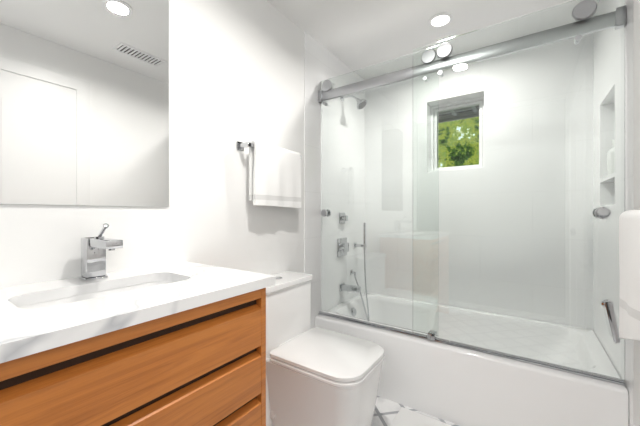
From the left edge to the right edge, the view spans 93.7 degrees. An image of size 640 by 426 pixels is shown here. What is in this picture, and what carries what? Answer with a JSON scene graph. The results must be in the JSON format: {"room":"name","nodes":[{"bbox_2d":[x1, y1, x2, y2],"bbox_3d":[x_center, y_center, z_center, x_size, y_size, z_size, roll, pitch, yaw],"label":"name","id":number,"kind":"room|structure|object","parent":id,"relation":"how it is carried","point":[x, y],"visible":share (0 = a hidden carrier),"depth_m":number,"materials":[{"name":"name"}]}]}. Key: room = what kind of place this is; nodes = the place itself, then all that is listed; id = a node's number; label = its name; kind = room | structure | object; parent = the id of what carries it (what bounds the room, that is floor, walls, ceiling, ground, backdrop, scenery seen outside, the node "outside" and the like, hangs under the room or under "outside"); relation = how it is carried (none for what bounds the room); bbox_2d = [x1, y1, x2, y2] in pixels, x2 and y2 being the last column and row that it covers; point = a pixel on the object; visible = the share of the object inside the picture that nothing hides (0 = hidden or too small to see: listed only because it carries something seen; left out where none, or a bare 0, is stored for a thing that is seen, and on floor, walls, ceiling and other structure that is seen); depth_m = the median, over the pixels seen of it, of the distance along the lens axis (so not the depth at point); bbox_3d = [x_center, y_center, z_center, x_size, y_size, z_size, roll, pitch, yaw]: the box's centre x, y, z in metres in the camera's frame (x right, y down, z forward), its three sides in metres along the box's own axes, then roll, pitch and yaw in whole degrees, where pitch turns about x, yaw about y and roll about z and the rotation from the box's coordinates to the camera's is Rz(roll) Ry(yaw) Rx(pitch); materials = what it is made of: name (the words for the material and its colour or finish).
{"room":"bathroom","nodes":[
{"label":"bathroom","id":0,"kind":"room"},
{"bbox_2d":[0,0,303,287],"bbox_3d":[-0.490,-0.050,1.489,0.120,2.260,3.340,0,0,35],"label":"wall","id":1,"kind":"structure","parent":0,"point":[236,70],"depth_m":1.37,"materials":[{"name":"white paint"}]},
{"bbox_2d":[0,0,168,206],"bbox_3d":[-0.779,-0.482,0.956,0.006,0.915,0.603,0,0,35],"label":"mirror","id":2,"kind":"object","parent":1,"relation":"attached to","point":[84,102],"visible":1,"depth_m":0.97,"materials":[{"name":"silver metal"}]},
{"bbox_2d":[237,140,300,207],"bbox_3d":[-0.251,-0.197,1.647,0.093,0.331,0.444,0,0,35],"label":"towel rail","id":3,"kind":"object","parent":1,"relation":"attached to","point":[274,175],"visible":1,"depth_m":1.58,"materials":[{"name":"white fabric"}]},
{"bbox_2d":[304,31,364,328],"bbox_3d":[0.147,-0.050,2.306,0.005,2.260,0.873,0,0,35],"label":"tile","id":4,"kind":"structure","parent":1,"relation":"attached to","point":[321,62],"depth_m":2.19,"materials":[{"name":"white tile"}]},
{"bbox_2d":[337,95,368,320],"bbox_3d":[0.297,-0.026,2.335,0.209,1.794,0.325,0,0,35],"label":"shower fixture set","id":5,"kind":"object","parent":4,"relation":"attached to","point":[340,240],"visible":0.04,"depth_m":2.31,"materials":[{"name":"silver metal"}]},
{"bbox_2d":[371,396,457,425],"bbox_3d":[0.219,1.110,1.002,1.840,0.060,3.340,0,0,35],"label":"floor","id":6,"kind":"structure","parent":0,"point":[386,411],"depth_m":1.62,"materials":[{"name":"tile"}]},
{"bbox_2d":[0,223,275,425],"bbox_3d":[-0.588,0.556,0.786,0.512,1.049,0.820,0,0,35],"label":"bathroom vanity","id":7,"kind":"object","parent":6,"relation":"on","point":[172,344],"visible":0.98,"depth_m":0.70,"materials":[{"name":"brown wood"}]},
{"bbox_2d":[266,271,384,425],"bbox_3d":[-0.035,0.711,1.468,0.648,0.738,0.384,0,0,35],"label":"toilet","id":8,"kind":"object","parent":6,"relation":"on","point":[316,376],"visible":0.88,"depth_m":1.35,"materials":[{"name":"white ceramic"}]},
{"bbox_2d":[390,407,450,425],"bbox_3d":[0.630,1.074,1.247,0.760,0.012,0.470,0,0,35],"label":"bath mat","id":9,"kind":"object","parent":6,"relation":"on","point":[405,417],"visible":1,"depth_m":1.54,"materials":[{"name":"fabric"}]},
{"bbox_2d":[315,292,628,425],"bbox_3d":[0.804,0.890,1.919,1.513,0.380,0.764,0,0,35],"label":"bathtub","id":10,"kind":"object","parent":6,"relation":"on","point":[458,386],"visible":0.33,"depth_m":1.57,"materials":[{"name":"white ceramic"}]},
{"bbox_2d":[318,0,625,385],"bbox_3d":[0.616,-0.111,1.646,1.513,1.619,0.110,0,0,35],"label":"shower door","id":11,"kind":"structure","parent":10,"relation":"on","point":[583,12],"depth_m":1.51,"materials":[{"name":"clear glass"}]},
{"bbox_2d":[267,0,598,79],"bbox_3d":[0.219,-1.210,1.002,1.840,0.060,3.340,0,0,35],"label":"ceiling","id":12,"kind":"structure","parent":0,"point":[355,35],"depth_m":1.88,"materials":[{"name":"white paint"}]},
{"bbox_2d":[428,12,452,27],"bbox_3d":[0.737,-1.177,1.835,0.144,0.006,0.144,0,0,35],"label":"recessed light","id":13,"kind":"object","parent":12,"relation":"in","point":[440,20],"visible":1,"depth_m":1.83,"materials":[{"name":"white"}]},
{"bbox_2d":[365,33,592,329],"bbox_3d":[1.155,-0.050,2.258,1.720,2.260,0.190,0,0,35],"label":"wall","id":14,"kind":"structure","parent":0,"point":[507,192],"depth_m":2.08,"materials":[{"name":"tile"}]},
{"bbox_2d":[431,97,483,171],"bbox_3d":[1.077,-0.595,2.353,0.394,0.548,0.082,0,0,35],"label":"window","id":15,"kind":"structure","parent":14,"relation":"in","point":[473,102],"depth_m":2.35,"materials":[{"name":"white plastic"}]},
{"bbox_2d":[439,105,478,122],"bbox_3d":[1.236,-0.865,2.481,2.400,0.090,0.250,0,0,35],"label":"roof eave","id":16,"kind":"object","parent":14,"relation":"attached to","point":[461,114],"depth_m":2.59,"materials":[{"name":"grey"}]},
{"bbox_2d":[593,0,632,425],"bbox_3d":[1.495,-0.050,1.411,0.200,2.260,0.820,0,0,35],"label":"tiled wall","id":17,"kind":"structure","parent":0,"point":[627,139],"depth_m":1.42,"materials":[{"name":"white tile"}]},
{"bbox_2d":[607,139,614,175],"bbox_3d":[1.512,-0.281,1.533,0.064,0.192,0.064,0,0,35],"label":"bottle","id":18,"kind":"object","parent":17,"relation":"in","point":[609,158],"depth_m":1.53,"materials":[{"name":"white plastic"}]},
{"bbox_2d":[633,0,639,425],"bbox_3d":[0.640,-0.050,0.167,0.200,2.260,2.200,0,0,35],"label":"wall","id":19,"kind":"structure","parent":0,"point":[636,183],"depth_m":1.10,"materials":[{"name":"white paint"}]},
{"bbox_2d":[619,210,639,340],"bbox_3d":[0.900,0.195,0.807,0.095,0.408,0.444,0,0,35],"label":"towel","id":20,"kind":"object","parent":19,"relation":"attached to","point":[629,271],"visible":1,"depth_m":0.85,"materials":[{"name":"white fabric"}]},
{"label":"outside","id":21,"kind":"structure","parent":0,"visible":0},
{"bbox_2d":[439,117,478,167],"bbox_3d":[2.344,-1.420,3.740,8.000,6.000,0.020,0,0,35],"label":"trees","id":22,"kind":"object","parent":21,"point":[458,138],"depth_m":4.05,"materials":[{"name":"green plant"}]}
]}

